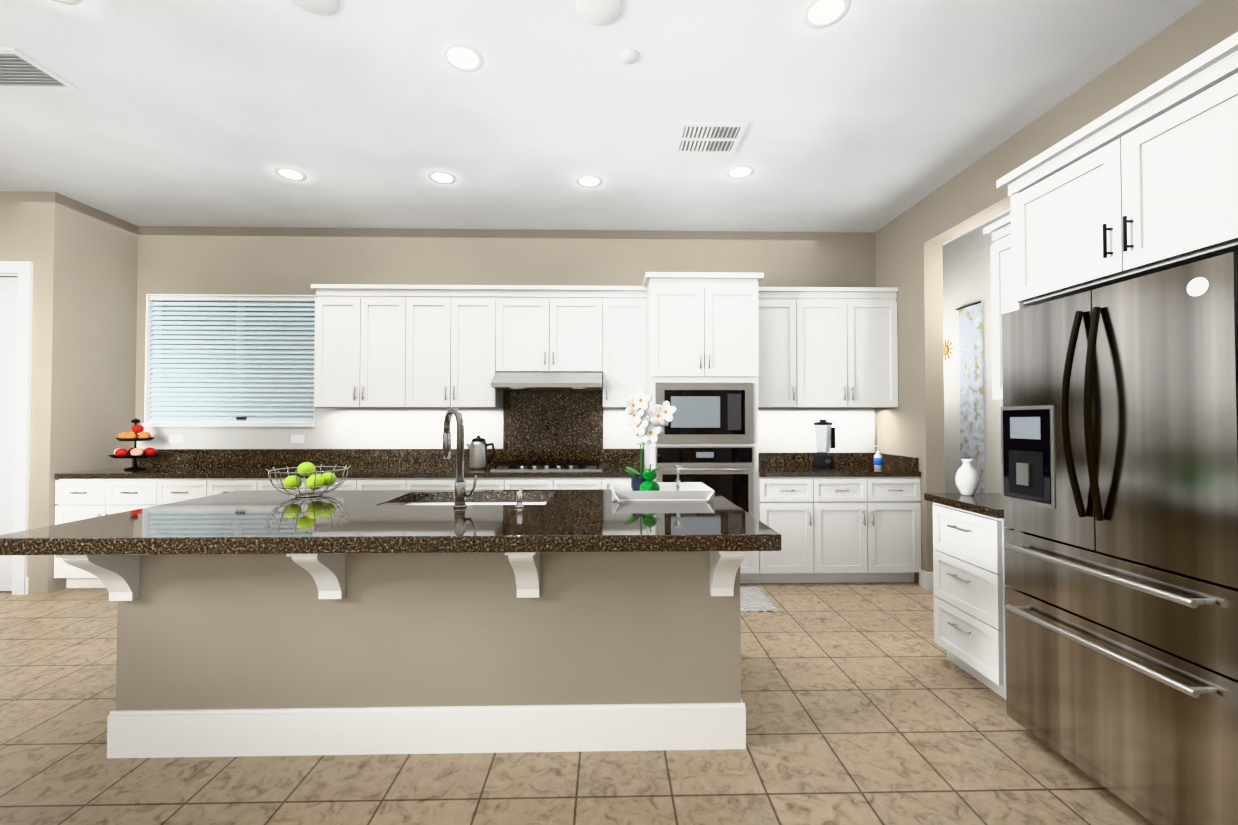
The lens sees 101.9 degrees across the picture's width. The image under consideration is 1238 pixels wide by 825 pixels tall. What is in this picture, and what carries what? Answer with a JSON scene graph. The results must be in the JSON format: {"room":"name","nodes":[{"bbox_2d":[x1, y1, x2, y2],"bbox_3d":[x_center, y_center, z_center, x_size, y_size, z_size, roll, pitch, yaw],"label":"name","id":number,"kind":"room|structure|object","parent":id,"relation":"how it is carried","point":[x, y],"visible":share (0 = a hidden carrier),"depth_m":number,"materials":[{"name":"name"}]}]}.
{"room":"kitchen","nodes":[
{"label":"kitchen","id":0,"kind":"room"},
{"bbox_2d":[0,191,34,576],"bbox_3d":[-5.456,-0.161,3.921,1.860,3.100,0.150,0,-1,-1],"label":"wall","id":1,"kind":"structure","parent":0,"point":[17,217],"depth_m":3.88,"materials":[{"name":"paint"}]},
{"bbox_2d":[0,277,17,590],"bbox_3d":[-5.056,0.162,3.859,0.868,2.428,0.120,0,-1,-1],"label":"door","id":2,"kind":"structure","parent":1,"relation":"in","point":[8,312],"depth_m":3.89,"materials":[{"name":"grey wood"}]},
{"bbox_2d":[0,261,32,594],"bbox_3d":[-5.066,0.114,3.915,1.070,2.550,0.170,0,-1,-1],"label":"door frame","id":3,"kind":"structure","parent":1,"relation":"attached to","point":[22,271],"depth_m":3.85,"materials":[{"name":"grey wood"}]},
{"bbox_2d":[28,192,137,593],"bbox_3d":[-4.458,-0.156,4.213,0.150,3.100,0.690,0,-1,-1],"label":"wall","id":4,"kind":"structure","parent":0,"point":[83,384],"depth_m":4.05,"materials":[{"name":"paint"}]},
{"bbox_2d":[25,569,932,594],"bbox_3d":[-0.542,1.276,1.019,7.840,0.130,9.600,0,-1,-1],"label":"baseboard","id":5,"kind":"structure","parent":4,"relation":"attached to","point":[925,580],"depth_m":3.95,"materials":[{"name":"white wood"}]},
{"bbox_2d":[135,226,876,452],"bbox_3d":[-0.988,-0.148,4.709,7.110,3.100,0.150,0,-1,-1],"label":"wall","id":6,"kind":"structure","parent":0,"point":[242,260],"depth_m":4.64,"materials":[{"name":"paint"}]},
{"bbox_2d":[169,434,182,442],"bbox_3d":[-4.020,0.239,4.557,0.120,0.080,0.008,0,-1,-1],"label":"electrical outlet","id":7,"kind":"object","parent":6,"relation":"attached to","point":[175,438],"visible":1,"depth_m":4.55,"materials":[{"name":"white plastic"}]},
{"bbox_2d":[142,294,315,426],"bbox_3d":[-3.547,-0.489,4.658,1.630,1.280,0.190,0,-1,-1],"label":"window blind","id":8,"kind":"object","parent":6,"relation":"attached to","point":[225,360],"visible":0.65,"depth_m":4.62,"materials":[{"name":"white plastic"}]},
{"bbox_2d":[291,434,304,442],"bbox_3d":[-2.930,0.240,4.580,0.120,0.080,0.008,0,-1,-1],"label":"electrical outlet","id":9,"kind":"object","parent":6,"relation":"attached to","point":[297,438],"visible":1,"depth_m":4.58,"materials":[{"name":"white plastic"}]},
{"bbox_2d":[336,420,343,432],"bbox_3d":[-2.550,0.130,4.591,0.075,0.120,0.008,0,-1,-1],"label":"electrical outlet","id":10,"kind":"object","parent":6,"relation":"attached to","point":[339,426],"visible":1,"depth_m":4.59,"materials":[{"name":"white plastic"}]},
{"bbox_2d":[314,288,413,407],"bbox_3d":[-2.170,-0.545,4.436,0.822,1.005,0.351,0,-1,-1],"label":"upper cabinet","id":11,"kind":"object","parent":6,"relation":"attached to","point":[364,337],"depth_m":4.27,"materials":[{"name":"white wood"}]},
{"bbox_2d":[414,288,513,407],"bbox_3d":[-1.439,-0.545,4.452,0.883,1.005,0.351,0,-1,-1],"label":"upper cabinet","id":12,"kind":"object","parent":6,"relation":"attached to","point":[460,333],"depth_m":4.29,"materials":[{"name":"white wood"}]},
{"bbox_2d":[465,422,472,434],"bbox_3d":[-1.381,0.150,4.616,0.075,0.120,0.008,0,-1,-1],"label":"electrical outlet","id":13,"kind":"object","parent":6,"relation":"attached to","point":[468,428],"visible":1,"depth_m":4.61,"materials":[{"name":"white plastic"}]},
{"bbox_2d":[132,392,873,463],"bbox_3d":[-0.986,0.143,4.615,6.804,0.685,0.022,0,-1,-1],"label":"backsplash","id":14,"kind":"structure","parent":6,"relation":"attached to","point":[539,427],"depth_m":4.61,"materials":[{"name":"brown stone"}]},
{"bbox_2d":[136,408,874,452],"bbox_3d":[-0.998,0.168,4.627,6.782,0.411,0.002,0,-1,-1],"label":"backsplash","id":15,"kind":"structure","parent":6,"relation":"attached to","point":[786,430],"depth_m":4.61,"materials":[{"name":"white tile"}]},
{"bbox_2d":[502,288,605,375],"bbox_3d":[-0.600,-0.697,4.473,0.914,0.700,0.351,0,-1,-1],"label":"upper cabinet","id":16,"kind":"object","parent":6,"relation":"attached to","point":[550,331],"depth_m":4.31,"materials":[{"name":"white wood"}]},
{"bbox_2d":[594,288,645,407],"bbox_3d":[0.017,-0.544,4.484,0.442,1.005,0.351,0,-1,-1],"label":"upper cabinet","id":17,"kind":"object","parent":6,"relation":"attached to","point":[625,374],"depth_m":4.32,"materials":[{"name":"white wood"}]},
{"bbox_2d":[762,288,805,407],"bbox_3d":[1.353,-0.544,4.513,0.481,1.005,0.351,0,-1,-1],"label":"upper cabinet","id":18,"kind":"object","parent":6,"relation":"attached to","point":[783,309],"depth_m":4.35,"materials":[{"name":"white wood"}]},
{"bbox_2d":[839,420,847,432],"bbox_3d":[2.098,0.132,4.693,0.075,0.120,0.008,0,-1,-1],"label":"electrical outlet","id":19,"kind":"object","parent":6,"relation":"attached to","point":[843,426],"visible":1,"depth_m":4.69,"materials":[{"name":"white plastic"}]},
{"bbox_2d":[806,288,897,407],"bbox_3d":[1.945,-0.544,4.526,0.948,1.005,0.351,0,-1,-1],"label":"upper cabinet","id":20,"kind":"object","parent":6,"relation":"attached to","point":[852,333],"depth_m":4.36,"materials":[{"name":"white wood"}]},
{"bbox_2d":[0,582,1154,824],"bbox_3d":[-1.073,1.372,1.056,10.900,0.060,10.100,0,-1,-1],"label":"floor","id":21,"kind":"structure","parent":0,"point":[868,702],"depth_m":1.94,"materials":[{"name":"tile"}]},
{"bbox_2d":[54,476,165,587],"bbox_3d":[-3.965,0.956,4.222,0.831,0.876,0.651,0,-1,-1],"label":"base cabinet","id":22,"kind":"object","parent":21,"relation":"on","point":[77,498],"depth_m":3.90,"materials":[{"name":"white wood"}]},
{"bbox_2d":[166,476,265,503],"bbox_3d":[-3.225,0.956,4.238,0.891,0.876,0.651,0,-1,-1],"label":"base cabinet","id":23,"kind":"object","parent":21,"relation":"on","point":[178,488],"depth_m":3.92,"materials":[{"name":"white wood"}]},
{"bbox_2d":[54,464,645,475],"bbox_3d":[-2.070,0.499,4.268,4.622,0.039,0.657,0,-1,-1],"label":"countertop","id":24,"kind":"structure","parent":23,"relation":"on","point":[151,469],"depth_m":4.12,"materials":[{"name":"brown stone"}]},
{"bbox_2d":[108,418,160,469],"bbox_3d":[-4.073,0.263,4.229,0.320,0.430,0.320,0,-1,-1],"label":"tiered fruit stand","id":25,"kind":"object","parent":24,"relation":"on","point":[135,452],"visible":1,"depth_m":4.18,"materials":[{"name":"red food"}]},
{"bbox_2d":[466,436,494,468],"bbox_3d":[-1.192,0.340,4.321,0.257,0.280,0.154,0,-1,-1],"label":"kettle","id":26,"kind":"object","parent":24,"relation":"on","point":[477,447],"visible":1,"depth_m":4.26,"materials":[{"name":"metal"}]},
{"bbox_2d":[266,476,365,489],"bbox_3d":[-2.454,0.957,4.255,0.892,0.876,0.651,0,-1,-1],"label":"base cabinet","id":27,"kind":"object","parent":21,"relation":"on","point":[351,482],"depth_m":3.94,"materials":[{"name":"white wood"}]},
{"bbox_2d":[55,551,748,757],"bbox_3d":[-0.757,0.936,2.380,2.522,0.855,1.149,0,-1,-1],"label":"kitchen island","id":28,"kind":"object","parent":21,"relation":"on","point":[278,623],"depth_m":2.01,"materials":[{"name":"paint"}]},
{"bbox_2d":[0,489,781,554],"bbox_3d":[-0.830,0.479,2.379,2.808,0.060,1.204,0,-1,-1],"label":"island countertop","id":29,"kind":"structure","parent":28,"relation":"on","point":[568,522],"depth_m":1.94,"materials":[{"name":"brown stone"}]},
{"bbox_2d":[266,460,349,496],"bbox_3d":[-1.690,0.356,2.739,0.397,0.195,0.388,0,-1,-1],"label":"fruit bowl","id":30,"kind":"object","parent":29,"relation":"on","point":[317,481],"visible":1,"depth_m":2.69,"materials":[{"name":"silver metal"}]},
{"bbox_2d":[443,407,479,506],"bbox_3d":[-0.774,0.211,2.434,0.203,0.477,0.173,0,-1,-1],"label":"faucet","id":31,"kind":"object","parent":29,"relation":"on","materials":[{"name":"silver metal"}]},
{"bbox_2d":[408,499,543,502],"bbox_3d":[-0.779,0.614,2.666,0.850,0.226,0.480,0,-1,-1],"label":"sink","id":32,"kind":"object","parent":29,"relation":"in","point":[409,500],"depth_m":2.89,"materials":[{"name":"silver metal"}]},
{"bbox_2d":[516,488,523,506],"bbox_3d":[-0.472,0.406,2.400,0.043,0.086,0.083,0,-1,-1],"label":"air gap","id":33,"kind":"object","parent":29,"relation":"on","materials":[{"name":"silver metal"}]},
{"bbox_2d":[612,389,714,500],"bbox_3d":[0.221,0.161,2.715,0.520,0.585,0.360,0,-1,-1],"label":"decorative tray","id":34,"kind":"object","parent":29,"relation":"on","point":[646,429],"visible":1,"depth_m":2.73,"materials":[{"name":"white ceramic"}]},
{"bbox_2d":[366,476,465,489],"bbox_3d":[-1.685,0.957,4.272,0.892,0.876,0.651,0,-1,-1],"label":"base cabinet","id":35,"kind":"object","parent":21,"relation":"on","point":[372,482],"depth_m":3.96,"materials":[{"name":"white wood"}]},
{"bbox_2d":[466,476,561,489],"bbox_3d":[-0.914,0.957,4.289,0.891,0.876,0.651,0,-1,-1],"label":"base cabinet","id":36,"kind":"object","parent":21,"relation":"on","point":[483,482],"depth_m":3.98,"materials":[{"name":"white wood"}]},
{"bbox_2d":[562,476,631,489],"bbox_3d":[-0.175,0.957,4.305,0.831,0.876,0.651,0,-1,-1],"label":"base cabinet","id":37,"kind":"object","parent":21,"relation":"on","point":[568,482],"depth_m":3.99,"materials":[{"name":"white wood"}]},
{"bbox_2d":[642,276,761,582],"bbox_3d":[0.679,0.161,4.325,0.875,2.470,0.674,0,-1,-1],"label":"tall cabinet","id":38,"kind":"object","parent":21,"relation":"on","point":[716,358],"depth_m":4.02,"materials":[{"name":"white wood"}]},
{"bbox_2d":[740,587,778,611],"bbox_3d":[0.919,1.380,3.720,0.360,0.012,0.500,0,-1,-1],"label":"rug","id":39,"kind":"object","parent":21,"relation":"on","point":[754,599],"visible":0.43,"depth_m":3.65,"materials":[{"name":"fabric"}]},
{"bbox_2d":[762,476,825,582],"bbox_3d":[1.364,0.958,4.339,0.496,0.876,0.651,0,-1,-1],"label":"base cabinet","id":40,"kind":"object","parent":21,"relation":"on","point":[791,505],"depth_m":4.02,"materials":[{"name":"white wood"}]},
{"bbox_2d":[822,476,920,582],"bbox_3d":[1.956,0.958,4.352,0.932,0.876,0.651,0,-1,-1],"label":"base cabinet","id":41,"kind":"object","parent":21,"relation":"on","point":[871,525],"depth_m":4.04,"materials":[{"name":"white wood"}]},
{"bbox_2d":[762,464,920,475],"bbox_3d":[1.769,0.501,4.352,1.307,0.039,0.657,0,-1,-1],"label":"countertop","id":42,"kind":"structure","parent":41,"relation":"on","point":[767,469],"depth_m":4.13,"materials":[{"name":"brown stone"}]},
{"bbox_2d":[812,419,834,468],"bbox_3d":[1.785,0.271,4.388,0.200,0.420,0.200,0,-1,-1],"label":"blender","id":43,"kind":"object","parent":42,"relation":"on","point":[823,459],"visible":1,"depth_m":4.36,"materials":[{"name":"black plastic"}]},
{"bbox_2d":[874,446,881,468],"bbox_3d":[2.225,0.382,4.315,0.068,0.195,0.067,0,-1,-1],"label":"soap bottle","id":44,"kind":"object","parent":42,"relation":"on","point":[877,460],"visible":1,"depth_m":4.29,"materials":[{"name":"white plastic"}]},
{"bbox_2d":[924,496,1007,699],"bbox_3d":[2.101,0.928,2.563,0.721,0.876,0.500,0,-1,-1],"label":"base cabinet","id":45,"kind":"object","parent":21,"relation":"on","point":[969,585],"depth_m":2.50,"materials":[{"name":"white wood"}]},
{"bbox_2d":[924,493,1003,515],"bbox_3d":[2.098,0.471,2.585,0.727,0.039,0.530,0,-1,-1],"label":"countertop","id":46,"kind":"structure","parent":45,"relation":"on","point":[983,502],"depth_m":2.60,"materials":[{"name":"brown stone"}]},
{"bbox_2d":[955,459,979,495],"bbox_3d":[1.920,0.356,2.768,0.112,0.196,0.112,0,-1,-1],"label":"vase","id":47,"kind":"object","parent":46,"relation":"on","point":[967,478],"visible":1,"depth_m":2.74,"materials":[{"name":"white ceramic"}]},
{"bbox_2d":[1000,252,1237,824],"bbox_3d":[2.030,0.459,1.786,0.843,1.790,0.822,0,-1,-1],"label":"fridge","id":48,"kind":"object","parent":21,"relation":"on","point":[1119,447],"visible":1,"depth_m":1.65,"materials":[{"name":"grey metal"}]},
{"bbox_2d":[0,0,1204,245],"bbox_3d":[-1.073,-1.788,1.107,10.900,0.060,10.100,0,-1,-1],"label":"ceiling","id":49,"kind":"structure","parent":0,"point":[868,114],"depth_m":2.83,"materials":[{"name":"paint"}]},
{"bbox_2d":[0,47,79,90],"bbox_3d":[-3.155,-1.728,2.531,0.550,0.012,0.300,0,-1,-1],"label":"ceiling vent","id":50,"kind":"object","parent":49,"relation":"in","point":[19,70],"visible":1,"depth_m":2.58,"materials":[{"name":"white metal"}]},
{"bbox_2d":[52,0,82,4],"bbox_3d":[-2.324,-1.739,2.040,0.480,0.006,0.480,0,-1,-1],"label":"recessed light","id":51,"kind":"object","parent":49,"relation":"in","point":[72,2],"visible":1,"depth_m":2.12,"materials":[{"name":"white"}]},
{"bbox_2d":[274,167,306,180],"bbox_3d":[-2.358,-1.713,3.609,0.480,0.006,0.480,0,-1,-1],"label":"recessed light","id":52,"kind":"object","parent":49,"relation":"in","point":[290,173],"visible":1,"depth_m":3.60,"materials":[{"name":"white plastic"}]},
{"bbox_2d":[291,0,337,15],"bbox_3d":[-1.285,-1.735,2.092,0.200,0.012,0.200,0,-1,-1],"label":"smoke detector","id":53,"kind":"object","parent":49,"relation":"attached to","point":[323,7],"visible":1,"depth_m":2.14,"materials":[{"name":"white plastic"}]},
{"bbox_2d":[428,171,456,183],"bbox_3d":[-1.289,-1.712,3.663,0.480,0.006,0.480,0,-1,-1],"label":"recessed light","id":54,"kind":"object","parent":49,"relation":"in","point":[442,177],"visible":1,"depth_m":3.66,"materials":[{"name":"white"}]},
{"bbox_2d":[441,42,483,71],"bbox_3d":[-0.763,-1.732,2.454,0.480,0.006,0.480,0,-1,-1],"label":"recessed light","id":55,"kind":"object","parent":49,"relation":"in","point":[460,56],"visible":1,"depth_m":2.45,"materials":[{"name":"white"}]},
{"bbox_2d":[576,174,602,187],"bbox_3d":[-0.220,-1.711,3.716,0.480,0.006,0.480,0,-1,-1],"label":"recessed light","id":56,"kind":"object","parent":49,"relation":"in","point":[589,180],"visible":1,"depth_m":3.71,"materials":[{"name":"white"}]},
{"bbox_2d":[576,0,621,25],"bbox_3d":[-0.086,-1.734,2.149,0.200,0.012,0.200,0,-1,-1],"label":"smoke detector","id":57,"kind":"object","parent":49,"relation":"attached to","point":[599,12],"visible":1,"depth_m":2.16,"materials":[{"name":"white plastic"}]},
{"bbox_2d":[620,49,637,63],"bbox_3d":[0.048,-1.729,2.442,0.090,0.012,0.090,0,-1,-1],"label":"smoke detector","id":58,"kind":"object","parent":49,"relation":"attached to","point":[628,56],"visible":0.92,"depth_m":2.43,"materials":[{"name":"white plastic"}]},
{"bbox_2d":[673,122,747,154],"bbox_3d":[0.562,-1.717,3.153,0.400,0.012,0.340,0,-1,-1],"label":"ceiling vent","id":59,"kind":"object","parent":49,"relation":"in","point":[721,138],"visible":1,"depth_m":3.14,"materials":[{"name":"white metal"}]},
{"bbox_2d":[726,165,754,178],"bbox_3d":[0.863,-1.713,3.580,0.480,0.006,0.480,0,-1,-1],"label":"recessed light","id":60,"kind":"object","parent":49,"relation":"in","point":[739,171],"visible":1,"depth_m":3.57,"materials":[{"name":"white plastic"}]},
{"bbox_2d":[801,0,850,28],"bbox_3d":[0.894,-1.737,2.170,0.480,0.006,0.480,0,-1,-1],"label":"recessed light","id":61,"kind":"object","parent":49,"relation":"in","point":[818,14],"visible":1,"depth_m":2.18,"materials":[{"name":"white"}]},
{"bbox_2d":[942,211,1010,492],"bbox_3d":[3.371,-0.165,3.679,0.100,3.100,4.700,0,-1,-1],"label":"wall","id":62,"kind":"structure","parent":0,"point":[966,269],"depth_m":4.72,"materials":[{"name":"paint"}]},
{"bbox_2d":[943,339,952,360],"bbox_3d":[3.284,-0.632,5.056,0.016,0.220,0.220,0,-1,-1],"label":"art","id":63,"kind":"object","parent":62,"relation":"attached to","point":[946,348],"visible":0.71,"depth_m":5.02,"materials":[{"name":"gold metal"}]},
{"bbox_2d":[956,301,983,492],"bbox_3d":[3.279,-0.028,4.685,0.035,1.958,0.320,0,-1,-1],"label":"art","id":64,"kind":"object","parent":62,"relation":"attached to","point":[971,382],"visible":0.82,"depth_m":4.66,"materials":[{"name":"multicoloured paint"}]},
{"bbox_2d":[875,0,1237,583],"bbox_3d":[2.531,-0.177,2.976,0.150,3.100,3.470,0,-1,-1],"label":"wall","id":65,"kind":"structure","parent":0,"point":[909,253],"depth_m":3.97,"materials":[{"name":"paint"}]},
{"bbox_2d":[874,453,917,471],"bbox_3d":[2.411,0.426,4.371,0.022,0.110,0.605,0,-1,-1],"label":"backsplash","id":66,"kind":"structure","parent":65,"relation":"attached to","point":[890,461],"depth_m":4.28,"materials":[{"name":"brown stone"}]},
{"bbox_2d":[984,224,1022,399],"bbox_3d":[2.285,-0.549,2.576,0.354,0.950,0.530,0,-1,-1],"label":"upper cabinet","id":67,"kind":"object","parent":65,"relation":"attached to","point":[999,306],"depth_m":2.79,"materials":[{"name":"white wood"}]},
{"bbox_2d":[1004,40,1237,307],"bbox_3d":[2.120,-0.762,1.756,0.721,0.550,0.979,0,-1,-1],"label":"upper cabinet","id":68,"kind":"object","parent":65,"relation":"attached to","point":[1144,182],"depth_m":1.72,"materials":[{"name":"white wood"}]}
]}

